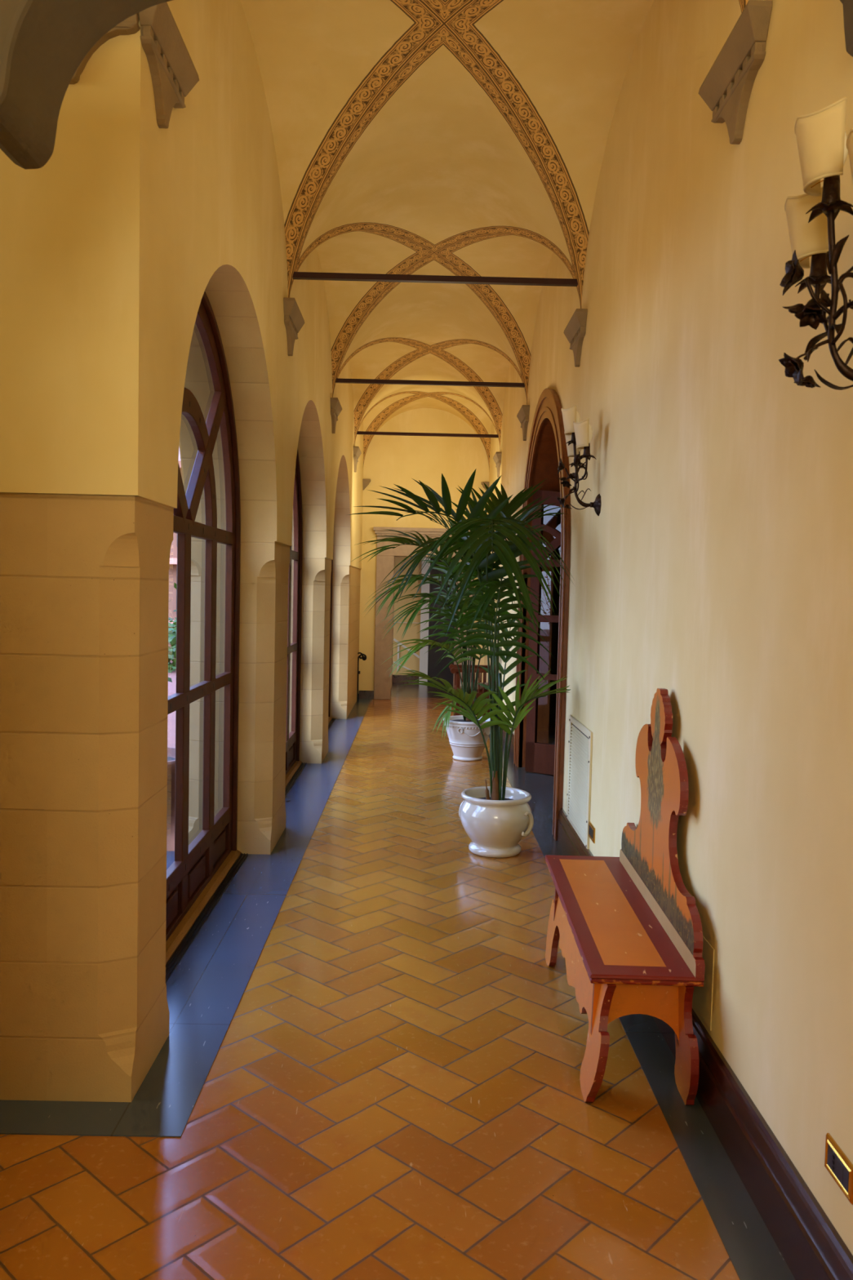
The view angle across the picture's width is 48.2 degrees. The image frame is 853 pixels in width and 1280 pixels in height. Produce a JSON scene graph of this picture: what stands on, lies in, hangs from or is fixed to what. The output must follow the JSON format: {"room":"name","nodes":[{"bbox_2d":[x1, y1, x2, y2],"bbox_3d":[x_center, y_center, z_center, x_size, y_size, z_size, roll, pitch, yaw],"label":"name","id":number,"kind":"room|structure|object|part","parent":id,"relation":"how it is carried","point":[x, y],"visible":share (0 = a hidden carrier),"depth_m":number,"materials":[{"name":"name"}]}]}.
{"room":"vaulted corridor","nodes":[
{"label":"vaulted corridor","id":0,"kind":"room"},
{"bbox_2d":[0,0,363,1102],"bbox_3d":[-2.764,-1.088,8.305,3.760,4.350,11.060,1,3,0],"label":"wall","id":1,"kind":"structure","parent":0,"point":[111,248],"depth_m":2.91,"materials":[{"name":"yellow paint"}]},
{"bbox_2d":[69,12,140,84],"bbox_3d":[-1.023,-1.743,2.710,0.474,0.281,0.075,1,3,0],"label":"stone corbel","id":2,"kind":"object","parent":1,"relation":"attached to","point":[129,26],"visible":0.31,"depth_m":2.73,"materials":[{"name":"beige stone"}]},
{"bbox_2d":[138,2,199,128],"bbox_3d":[-0.793,-1.725,2.935,0.075,0.281,0.474,1,3,0],"label":"stone corbel","id":3,"kind":"object","parent":1,"relation":"attached to","point":[174,74],"visible":1,"depth_m":2.89,"materials":[{"name":"grey stone"}]},
{"bbox_2d":[166,850,174,869],"bbox_3d":[-1.548,1.257,7.434,0.540,0.176,8.260,1,3,0],"label":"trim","id":4,"kind":"structure","parent":1,"relation":"attached to","point":[170,855],"depth_m":5.55,"materials":[{"name":"grey stone"}]},
{"bbox_2d":[0,698,371,1137],"bbox_3d":[-2.701,1.244,5.557,3.944,0.014,16.200,1,3,0],"label":"floor border","id":5,"kind":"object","parent":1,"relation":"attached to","point":[206,987],"depth_m":3.78,"materials":[{"name":"grey stone"}]},
{"bbox_2d":[165,291,248,982],"bbox_3d":[-1.080,-0.166,4.425,0.135,3.005,2.300,1,3,0],"label":"window","id":6,"kind":"structure","parent":1,"relation":"in","point":[202,870],"depth_m":4.90,"materials":[{"name":"brown wood"}]},
{"bbox_3d":[-1.158,1.203,4.499,0.040,0.220,2.100,1,3,0],"label":"panel","id":7,"kind":"part","parent":6,"relation":"part of","materials":[{"name":"brown wood"}]},
{"bbox_3d":[-1.115,-0.167,4.425,0.065,3.005,2.300,1,3,0],"label":"frame","id":8,"kind":"part","parent":6,"relation":"part of","materials":[{"name":"brown wood"}]},
{"bbox_2d":[283,297,304,355],"bbox_3d":[-0.813,-1.882,5.831,0.075,0.281,0.474,1,3,0],"label":"stone corbel","id":9,"kind":"object","parent":1,"relation":"attached to","point":[294,321],"visible":1,"depth_m":5.75,"materials":[{"name":"grey stone"}]},
{"bbox_2d":[284,448,306,797],"bbox_3d":[-1.100,-0.325,7.351,0.135,3.005,2.300,1,3,0],"label":"window","id":10,"kind":"structure","parent":1,"relation":"in","point":[294,766],"depth_m":8.37,"materials":[{"name":"brown wood"}]},
{"bbox_3d":[-1.179,1.044,7.425,0.040,0.220,2.100,1,3,0],"label":"panel","id":11,"kind":"part","parent":10,"relation":"part of","materials":[{"name":"brown wood"}]},
{"bbox_3d":[-1.135,-0.326,7.351,0.065,3.005,2.300,1,3,0],"label":"frame","id":12,"kind":"part","parent":10,"relation":"part of","materials":[{"name":"brown wood"}]},
{"bbox_2d":[328,560,335,729],"bbox_3d":[-1.120,-0.484,10.276,0.135,3.005,2.300,1,3,0],"label":"window","id":13,"kind":"structure","parent":1,"relation":"in","point":[331,720],"depth_m":11.41,"materials":[{"name":"brown wood"}]},
{"bbox_3d":[-1.155,-0.485,10.276,0.065,3.005,2.300,1,3,0],"label":"frame","id":14,"kind":"part","parent":13,"relation":"part of","materials":[{"name":"brown wood"}]},
{"bbox_2d":[330,397,342,433],"bbox_3d":[-0.833,-2.041,8.757,0.075,0.281,0.474,1,3,0],"label":"stone corbel","id":15,"kind":"object","parent":1,"relation":"attached to","point":[335,406],"visible":1,"depth_m":8.67,"materials":[{"name":"grey stone"}]},
{"bbox_2d":[353,446,361,472],"bbox_3d":[-0.853,-2.200,11.682,0.075,0.281,0.474,1,3,0],"label":"stone corbel","id":16,"kind":"object","parent":1,"relation":"attached to","point":[357,452],"visible":1,"depth_m":11.58,"materials":[{"name":"grey stone"}]},
{"bbox_2d":[0,697,739,1279],"bbox_3d":[-1.850,1.252,5.714,5.650,0.001,16.500,1,3,0],"label":"floor","id":17,"kind":"structure","parent":0,"point":[391,1090],"depth_m":2.86,"materials":[{"name":"tile"}]},
{"bbox_2d":[356,652,366,700],"bbox_3d":[-0.946,0.513,13.391,0.198,0.686,0.055,1,3,0],"label":"handrail","id":18,"kind":"object","parent":17,"relation":"on","point":[364,658],"visible":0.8,"depth_m":13.37,"materials":[{"name":"black metal"}]},
{"bbox_2d":[352,490,516,760],"bbox_3d":[0.065,-0.160,8.743,1.545,2.578,1.236,1,3,0],"label":"potted palm","id":19,"kind":"object","parent":17,"relation":"on","point":[466,741],"visible":0.62,"depth_m":8.79,"materials":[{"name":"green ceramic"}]},
{"bbox_2d":[443,715,490,760],"bbox_3d":[0.393,0.934,9.007,0.476,0.380,0.476,1,3,0],"label":"pot","id":20,"kind":"object","parent":19,"relation":"attached to","point":[466,741],"depth_m":8.86,"materials":[{"name":"white ceramic"}]},
{"bbox_3d":[0.436,0.357,8.951,0.042,0.861,0.032,1,3,0],"label":"stem","id":21,"kind":"part","parent":19,"relation":"part of","materials":[{"name":"green plant"}]},
{"bbox_3d":[0.467,0.530,9.005,0.050,0.511,0.020,1,3,0],"label":"stem","id":22,"kind":"part","parent":19,"relation":"part of","materials":[{"name":"green plant"}]},
{"bbox_2d":[347,469,574,857],"bbox_3d":[0.192,0.130,5.677,1.320,2.336,1.904,1,3,0],"label":"potted palm","id":23,"kind":"object","parent":17,"relation":"on","point":[495,818],"visible":1,"depth_m":5.64,"materials":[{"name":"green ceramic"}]},
{"bbox_3d":[0.375,0.932,5.801,0.042,0.173,0.024,-1,4,-34],"label":"stem","id":24,"kind":"part","parent":23,"relation":"part of","materials":[{"name":"brown plant"}]},
{"bbox_3d":[0.403,0.656,5.810,0.043,0.721,0.028,0,3,-23],"label":"stem","id":25,"kind":"part","parent":23,"relation":"part of","materials":[{"name":"green plant"}]},
{"bbox_3d":[0.421,0.908,5.809,0.050,0.222,0.052,3,3,22],"label":"stem","id":26,"kind":"part","parent":23,"relation":"part of","materials":[{"name":"brown plant"}]},
{"bbox_2d":[458,786,533,857],"bbox_3d":[0.423,1.116,5.837,0.444,0.360,0.444,1,3,0],"label":"pot","id":27,"kind":"object","parent":23,"relation":"attached to","point":[495,821],"depth_m":5.69,"materials":[{"name":"beige ceramic"}]},
{"bbox_3d":[0.445,0.609,5.780,0.045,0.821,0.029,0,3,-24],"label":"stem","id":28,"kind":"part","parent":23,"relation":"part of","materials":[{"name":"green plant"}]},
{"bbox_3d":[0.488,0.707,5.834,0.044,0.621,0.024,0,3,-22],"label":"stem","id":29,"kind":"part","parent":23,"relation":"part of","materials":[{"name":"green plant"}]},
{"bbox_2d":[448,647,496,715],"bbox_3d":[0.535,0.533,11.099,0.537,0.960,0.592,1,3,0],"label":"wooden armchair","id":30,"kind":"object","parent":17,"relation":"on","point":[481,690],"visible":0.27,"depth_m":10.84,"materials":[{"name":"brown wood"}]},
{"bbox_3d":[0.351,0.665,11.365,0.045,0.660,0.044,1,3,0],"label":"leg","id":31,"kind":"part","parent":30,"relation":"part of","materials":[{"name":"brown wood"}]},
{"bbox_3d":[0.355,0.693,10.846,0.045,0.660,0.044,1,3,0],"label":"leg","id":32,"kind":"part","parent":30,"relation":"part of","materials":[{"name":"brown wood"}]},
{"bbox_3d":[0.525,0.324,11.348,0.512,0.062,0.072,1,3,0],"label":"armrest","id":33,"kind":"part","parent":30,"relation":"part of","materials":[{"name":"brown wood"}]},
{"bbox_3d":[0.548,0.569,11.101,0.420,0.030,0.500,1,3,0],"label":"seat","id":34,"kind":"part","parent":30,"relation":"part of","materials":[{"name":"brown wood"}]},
{"bbox_3d":[0.529,0.352,10.829,0.512,0.062,0.072,1,3,0],"label":"armrest","id":35,"kind":"part","parent":30,"relation":"part of","materials":[{"name":"brown wood"}]},
{"bbox_2d":[460,682,488,689],"bbox_3d":[0.559,0.534,11.099,0.360,0.040,0.440,1,3,0],"label":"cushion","id":36,"kind":"object","parent":30,"relation":"on","point":[486,683],"depth_m":10.89,"materials":[{"name":"fabric"}]},
{"bbox_3d":[0.559,0.628,10.844,0.400,0.060,0.040,1,3,0],"label":"seat rail","id":37,"kind":"part","parent":30,"relation":"part of","materials":[{"name":"brown wood"}]},
{"bbox_2d":[544,688,705,1105],"bbox_3d":[0.698,0.800,3.566,0.352,1.249,1.388,1,3,1],"label":"bench","id":38,"kind":"object","parent":17,"relation":"on","point":[628,926],"visible":1,"depth_m":3.30,"materials":[{"name":"orange paint"}]},
{"bbox_3d":[0.698,1.152,4.093,0.302,0.290,0.020,1,3,1],"label":"panel","id":39,"kind":"part","parent":38,"relation":"part of","materials":[{"name":"orange paint"}]},
{"bbox_3d":[0.694,1.019,3.605,0.352,0.032,1.333,1,3,1],"label":"seat","id":40,"kind":"part","parent":38,"relation":"part of","materials":[{"name":"orange wood"}]},
{"bbox_3d":[0.678,1.208,3.050,0.302,0.290,0.020,1,3,1],"label":"panel","id":41,"kind":"part","parent":38,"relation":"part of","materials":[{"name":"orange paint"}]},
{"bbox_2d":[392,556,422,675],"bbox_3d":[-0.105,-0.709,14.908,6.000,3.000,2.050,1,3,0],"label":"wall","id":42,"kind":"structure","parent":0,"point":[412,663],"depth_m":15.96,"materials":[{"name":"yellow paint"}]},
{"bbox_2d":[392,675,419,683],"bbox_3d":[-1.633,0.630,15.982,3.020,0.140,0.030,1,3,0],"label":"baseboard","id":43,"kind":"structure","parent":42,"relation":"attached to","point":[396,678],"depth_m":15.98,"materials":[{"name":"brown wood"}]},
{"bbox_2d":[393,622,419,671],"bbox_3d":[-0.617,0.136,15.966,1.030,0.873,0.021,1,3,0],"label":"trim","id":44,"kind":"structure","parent":42,"relation":"attached to","point":[394,639],"depth_m":15.96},
{"bbox_2d":[418,557,454,684],"bbox_3d":[0.461,-0.411,15.932,1.120,2.320,0.045,1,3,0],"label":"door","id":45,"kind":"structure","parent":42,"relation":"in","point":[428,660],"depth_m":15.95,"materials":[{"name":"grey wood"}]},
{"bbox_2d":[391,683,453,697],"bbox_3d":[-0.139,0.788,14.989,6.000,0.001,2.050,1,3,0],"label":"floor","id":46,"kind":"structure","parent":0,"point":[410,690],"depth_m":14.81,"materials":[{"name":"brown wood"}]},
{"bbox_2d":[358,408,488,693],"bbox_3d":[-0.081,-1.319,13.698,4.400,4.350,0.300,1,3,0],"label":"wall","id":47,"kind":"structure","parent":0,"point":[389,460],"depth_m":13.49,"materials":[{"name":"yellow paint"}]},
{"bbox_2d":[362,479,370,489],"bbox_3d":[-0.855,-2.186,13.466,0.130,0.170,0.100,1,3,0],"label":"corbel","id":48,"kind":"object","parent":47,"relation":"attached to","point":[366,482],"visible":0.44,"depth_m":13.44,"materials":[{"name":"grey stone"}]},
{"bbox_2d":[359,690,477,698],"bbox_3d":[-0.091,0.802,13.653,1.755,0.120,0.020,1,3,0],"label":"baseboard","id":49,"kind":"structure","parent":47,"relation":"attached to","point":[362,694],"depth_m":13.64,"materials":[{"name":"brown wood"}]},
{"bbox_2d":[373,526,474,699],"bbox_3d":[-0.030,-0.366,13.695,1.496,2.450,0.430,1,3,0],"label":"door surround","id":50,"kind":"object","parent":47,"relation":"attached to","point":[385,560],"visible":0.55,"depth_m":13.54,"materials":[{"name":"beige stone"}]},
{"bbox_3d":[-0.003,-1.521,13.478,1.496,0.120,0.120,1,3,0],"label":"cornice","id":51,"kind":"part","parent":50,"relation":"part of","materials":[{"name":"grey stone"}]},
{"bbox_2d":[480,481,489,490],"bbox_3d":[0.839,-2.148,13.479,0.130,0.170,0.100,1,3,0],"label":"corbel","id":52,"kind":"object","parent":47,"relation":"attached to","point":[486,483],"visible":0.4,"depth_m":13.44,"materials":[{"name":"grey stone"}]},
{"bbox_2d":[240,0,747,468],"bbox_3d":[-0.146,-2.575,6.619,9.100,1.120,18.900,1,3,0],"label":"ceiling","id":53,"kind":"structure","parent":0,"point":[411,137],"depth_m":5.37,"materials":[{"name":"paint"}]},
{"bbox_2d":[356,431,498,437],"bbox_3d":[0.013,-2.511,11.641,1.733,0.034,0.038,1,3,0],"label":"rod","id":54,"kind":"object","parent":53,"relation":"attached to","point":[398,433],"visible":1,"depth_m":11.62,"materials":[{"name":"paint"}]},
{"bbox_2d":[335,377,524,387],"bbox_3d":[0.034,-2.352,8.716,1.733,0.034,0.038,1,3,0],"label":"rod","id":55,"kind":"object","parent":53,"relation":"attached to","point":[337,380],"visible":1,"depth_m":8.70,"materials":[{"name":"paint"}]},
{"bbox_2d":[292,271,577,286],"bbox_3d":[0.054,-2.193,5.790,1.733,0.034,0.038,1,3,0],"label":"rod","id":56,"kind":"object","parent":53,"relation":"attached to","point":[296,275],"visible":1,"depth_m":5.77,"materials":[{"name":"paint"}]},
{"bbox_2d":[548,506,560,743],"bbox_3d":[2.521,-0.464,7.804,3.255,3.402,5.200,1,3,0],"label":"wall","id":57,"kind":"structure","parent":0,"point":[556,596],"depth_m":10.42,"materials":[{"name":"paint"}]},
{"bbox_2d":[481,715,795,1279],"bbox_3d":[1.268,1.332,5.589,1.115,0.014,16.200,1,3,0],"label":"floor border","id":58,"kind":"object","parent":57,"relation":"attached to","point":[753,1251],"depth_m":2.78,"materials":[{"name":"grey tile"}]},
{"bbox_2d":[484,0,852,1254],"bbox_3d":[0.919,-0.859,5.618,0.001,4.350,16.500,1,3,0],"label":"wall","id":59,"kind":"structure","parent":0,"point":[714,569],"depth_m":2.90,"materials":[{"name":"yellow paint"}]},
{"bbox_2d":[493,451,502,477],"bbox_3d":[0.866,-2.130,11.668,0.075,0.281,0.474,1,3,0],"label":"stone corbel","id":60,"kind":"object","parent":59,"relation":"attached to","point":[497,457],"visible":0.96,"depth_m":11.57,"materials":[{"name":"grey stone"}]},
{"bbox_2d":[485,697,514,759],"bbox_3d":[0.819,0.905,11.246,0.030,0.215,4.850,1,3,0],"label":"baseboard","id":61,"kind":"structure","parent":59,"relation":"attached to","point":[512,745],"depth_m":9.24,"materials":[{"name":"brown wood"}]},
{"bbox_2d":[516,404,529,440],"bbox_3d":[0.886,-1.971,8.742,0.075,0.281,0.474,1,3,0],"label":"stone corbel","id":62,"kind":"object","parent":59,"relation":"attached to","point":[522,415],"visible":1,"depth_m":8.65,"materials":[{"name":"grey stone"}]},
{"bbox_2d":[513,387,570,840],"bbox_3d":[1.270,-0.334,7.392,0.838,3.125,2.730,1,3,0],"label":"door","id":63,"kind":"structure","parent":59,"relation":"in","point":[532,751],"depth_m":8.20,"materials":[{"name":"brown wood"}]},
{"bbox_3d":[1.288,-0.051,8.107,0.901,2.461,0.044,3,4,33],"label":"frame","id":64,"kind":"part","parent":63,"relation":"part of","materials":[{"name":"brown wood"}]},
{"bbox_2d":[564,308,587,367],"bbox_3d":[0.906,-1.812,5.817,0.075,0.281,0.474,1,3,0],"label":"stone corbel","id":65,"kind":"object","parent":59,"relation":"attached to","point":[575,331],"visible":1,"depth_m":5.74,"materials":[{"name":"grey stone"}]},
{"bbox_2d":[556,404,601,515],"bbox_3d":[0.811,-0.948,5.062,0.228,0.571,0.438,1,3,0],"label":"wall lamp","id":66,"kind":"object","parent":59,"relation":"attached to","point":[578,434],"visible":1,"depth_m":5.03,"materials":[{"name":"brown metal"}]},
{"bbox_2d":[556,497,564,507],"bbox_3d":[0.714,-0.734,5.073,0.051,0.059,0.060,-1,4,-36],"label":"flower","id":67,"kind":"object","parent":66,"relation":"on","point":[562,500],"depth_m":5.06,"materials":[{"name":"brown metal"}]},
{"bbox_2d":[557,458,564,473],"bbox_3d":[0.717,-0.923,5.062,0.037,0.083,0.084,1,3,0],"label":"flower","id":68,"kind":"object","parent":66,"relation":"on","point":[562,466],"depth_m":5.05,"materials":[{"name":"brown metal"}]},
{"bbox_2d":[558,476,566,480],"bbox_3d":[0.732,-0.854,5.093,0.054,0.036,0.056,1,3,0],"label":"flower","id":69,"kind":"object","parent":66,"relation":"on","point":[564,478],"depth_m":5.08,"materials":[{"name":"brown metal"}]},
{"bbox_2d":[560,480,571,488],"bbox_3d":[0.738,-0.825,5.034,0.061,0.037,0.048,2,3,17],"label":"flower","id":70,"kind":"object","parent":66,"relation":"on","point":[565,483],"depth_m":5.04,"materials":[{"name":"brown metal"}]},
{"bbox_3d":[0.752,-1.163,5.050,0.073,0.138,0.134,1,3,0],"label":"lamp shade","id":71,"kind":"part","parent":66,"relation":"part of","materials":[{"name":"beige fabric"}]},
{"bbox_3d":[0.790,-1.075,5.205,0.073,0.138,0.134,1,3,0],"label":"lamp shade","id":72,"kind":"part","parent":66,"relation":"part of","materials":[{"name":"white glass"}]},
{"bbox_3d":[0.812,-0.878,5.070,0.142,0.339,0.294,2,3,20],"label":"arm","id":73,"kind":"part","parent":66,"relation":"part of","materials":[{"name":"brown metal"}]},
{"bbox_3d":[0.792,-1.166,5.050,0.048,0.102,0.047,1,3,0],"label":"bulb","id":74,"kind":"part","parent":66,"relation":"part of","materials":[{"name":"beige glass"}]},
{"bbox_3d":[0.793,-1.059,4.905,0.073,0.138,0.134,1,3,0],"label":"lamp shade","id":75,"kind":"part","parent":66,"relation":"part of","materials":[{"name":"beige fabric"}]},
{"bbox_3d":[0.833,-1.062,4.905,0.048,0.102,0.047,1,3,0],"label":"bulb","id":76,"kind":"part","parent":66,"relation":"part of","materials":[{"name":"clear glass"}]},
{"bbox_3d":[0.896,-0.720,5.075,0.048,0.120,0.120,1,3,0],"label":"wall plate","id":77,"kind":"part","parent":66,"relation":"part of","materials":[{"name":"brown metal"}]},
{"bbox_2d":[566,714,592,848],"bbox_3d":[0.875,0.802,5.483,0.016,0.657,0.720,1,3,0],"label":"air vent","id":78,"kind":"object","parent":59,"relation":"in","point":[580,737],"visible":0.92,"depth_m":5.42,"materials":[{"name":"white metal"}]},
{"bbox_2d":[588,821,595,843],"bbox_3d":[0.876,1.020,5.054,0.010,0.080,0.150,1,3,0],"label":"wall socket","id":79,"kind":"object","parent":59,"relation":"attached to","point":[592,828],"visible":1,"depth_m":5.03,"materials":[{"name":"gold metal"}]},
{"bbox_2d":[692,935,714,1030],"bbox_3d":[0.894,1.086,3.170,0.003,0.260,0.380,1,3,0],"label":"access panel","id":80,"kind":"object","parent":59,"relation":"attached to","point":[702,1000],"visible":0.49,"depth_m":3.04,"materials":[{"name":"yellow paint"}]},
{"bbox_2d":[556,808,852,1279],"bbox_3d":[0.884,1.418,1.801,0.030,0.215,8.630,1,3,0],"label":"baseboard","id":81,"kind":"structure","parent":59,"relation":"attached to","point":[812,1248],"depth_m":2.46,"materials":[{"name":"brown wood"}]},
{"bbox_2d":[698,0,772,144],"bbox_3d":[0.926,-1.654,2.891,0.075,0.281,0.474,1,3,0],"label":"stone corbel","id":82,"kind":"object","parent":59,"relation":"attached to","point":[726,88],"visible":1,"depth_m":2.83,"materials":[{"name":"grey stone"}]},
{"bbox_2d":[778,96,852,390],"bbox_3d":[0.833,-0.759,1.907,0.228,0.571,0.438,1,3,0],"label":"wall lamp","id":83,"kind":"object","parent":59,"relation":"attached to","point":[824,144],"visible":1,"depth_m":1.90,"materials":[{"name":"brown metal"}]},
{"bbox_2d":[778,352,804,385],"bbox_3d":[0.735,-0.545,1.918,0.051,0.059,0.060,-1,4,-36],"label":"flower","id":84,"kind":"object","parent":83,"relation":"on","point":[793,366],"depth_m":1.92,"materials":[{"name":"brown metal"}]},
{"bbox_2d":[780,249,804,295],"bbox_3d":[0.738,-0.735,1.908,0.037,0.083,0.084,1,3,0],"label":"flower","id":85,"kind":"object","parent":83,"relation":"on","point":[794,272],"depth_m":1.91,"materials":[{"name":"brown metal"}]},
{"bbox_2d":[782,303,804,315],"bbox_3d":[0.753,-0.666,1.939,0.054,0.036,0.056,1,3,0],"label":"leaf","id":86,"kind":"object","parent":83,"relation":"on","point":[797,308],"depth_m":1.93,"materials":[{"name":"brown metal"}]},
{"bbox_3d":[0.812,-0.887,2.051,0.073,0.138,0.134,1,3,0],"label":"lamp shade","id":87,"kind":"part","parent":83,"relation":"part of","materials":[{"name":"beige fabric"}]},
{"bbox_2d":[794,375,820,387],"bbox_3d":[0.773,-0.524,1.931,0.046,0.025,0.053,4,4,44],"label":"flower","id":88,"kind":"object","parent":83,"relation":"on","point":[808,381],"depth_m":1.92,"materials":[{"name":"brown metal"}]},
{"bbox_2d":[794,306,827,329],"bbox_3d":[0.759,-0.636,1.879,0.061,0.037,0.048,2,3,17],"label":"flower","id":89,"kind":"object","parent":83,"relation":"on","point":[811,317],"depth_m":1.89,"materials":[{"name":"brown metal"}]},
{"bbox_3d":[0.773,-0.975,1.895,0.073,0.138,0.134,1,3,0],"label":"lamp shade","id":90,"kind":"part","parent":83,"relation":"part of","materials":[{"name":"beige fabric"}]},
{"bbox_3d":[0.834,-0.689,1.907,0.142,0.339,0.294,0,3,-21],"label":"arm","id":91,"kind":"part","parent":83,"relation":"part of","materials":[{"name":"brown metal"}]},
{"bbox_3d":[0.814,-0.978,1.895,0.048,0.102,0.047,1,3,0],"label":"bulb","id":92,"kind":"part","parent":83,"relation":"part of","materials":[{"name":"clear glass"}]},
{"bbox_3d":[0.814,-0.871,1.751,0.073,0.138,0.134,1,3,0],"label":"lamp shade","id":93,"kind":"part","parent":83,"relation":"part of","materials":[{"name":"beige fabric"}]},
{"bbox_2d":[824,1133,852,1204],"bbox_3d":[0.898,1.148,2.071,0.010,0.078,0.135,1,3,0],"label":"wall socket","id":94,"kind":"object","parent":59,"relation":"attached to","point":[837,1162],"visible":1,"depth_m":2.06,"materials":[{"name":"gold metal"}]},
{"bbox_2d":[840,0,852,57],"bbox_3d":[0.904,-1.433,1.992,0.120,0.313,0.200,1,3,0],"label":"bracket","id":95,"kind":"object","parent":59,"relation":"attached to","point":[847,4],"visible":1,"depth_m":2.07,"materials":[{"name":"grey stone"}]},
{"bbox_3d":[-2.703,-0.613,-0.452,3.760,4.350,4.400,1,3,0],"label":"wall","id":96,"kind":"structure","parent":0,"visible":0},
{"bbox_2d":[0,0,172,168],"bbox_3d":[-0.642,-1.226,1.797,0.380,0.575,0.240,1,3,0],"label":"bracket","id":97,"kind":"object","parent":96,"relation":"attached to","point":[43,43],"visible":1,"depth_m":1.80,"materials":[{"name":"grey stone"}]},
{"label":"outside","id":98,"kind":"structure","parent":0,"visible":0},
{"bbox_2d":[167,660,176,747],"bbox_3d":[-15.805,0.886,9.954,28.600,0.001,60.000,1,3,0],"label":"ground","id":99,"kind":"structure","parent":98,"point":[171,686],"depth_m":12.41,"materials":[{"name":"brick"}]},
{"bbox_2d":[166,746,175,851],"bbox_3d":[-1.812,1.068,5.974,0.690,0.700,0.690,1,3,0],"label":"terracotta planter","id":100,"kind":"object","parent":99,"relation":"on","point":[171,751],"visible":0.05,"depth_m":5.83,"materials":[{"name":"ceramic"}]},
{"bbox_2d":[168,582,177,682],"bbox_3d":[-1.968,-0.258,5.920,0.941,2.007,0.943,1,3,0],"label":"climbing shrub","id":101,"kind":"object","parent":100,"relation":"on","point":[175,584],"visible":0.02,"depth_m":6.17,"materials":[{"name":"green plant"}]},
{"bbox_2d":[168,617,176,672],"bbox_3d":[-5.160,-0.340,19.612,7.506,2.155,3.456,1,3,0],"label":"hedge","id":102,"kind":"object","parent":99,"relation":"on","point":[171,631],"visible":0.02,"depth_m":19.00,"materials":[{"name":"green plant"}]},
{"bbox_2d":[168,445,182,659],"bbox_3d":[-7.588,-2.471,23.599,11.900,5.600,4.500,1,3,0],"label":"building","id":103,"kind":"structure","parent":99,"relation":"on","point":[173,553],"depth_m":21.91,"materials":[{"name":"ceramic"}]}
]}

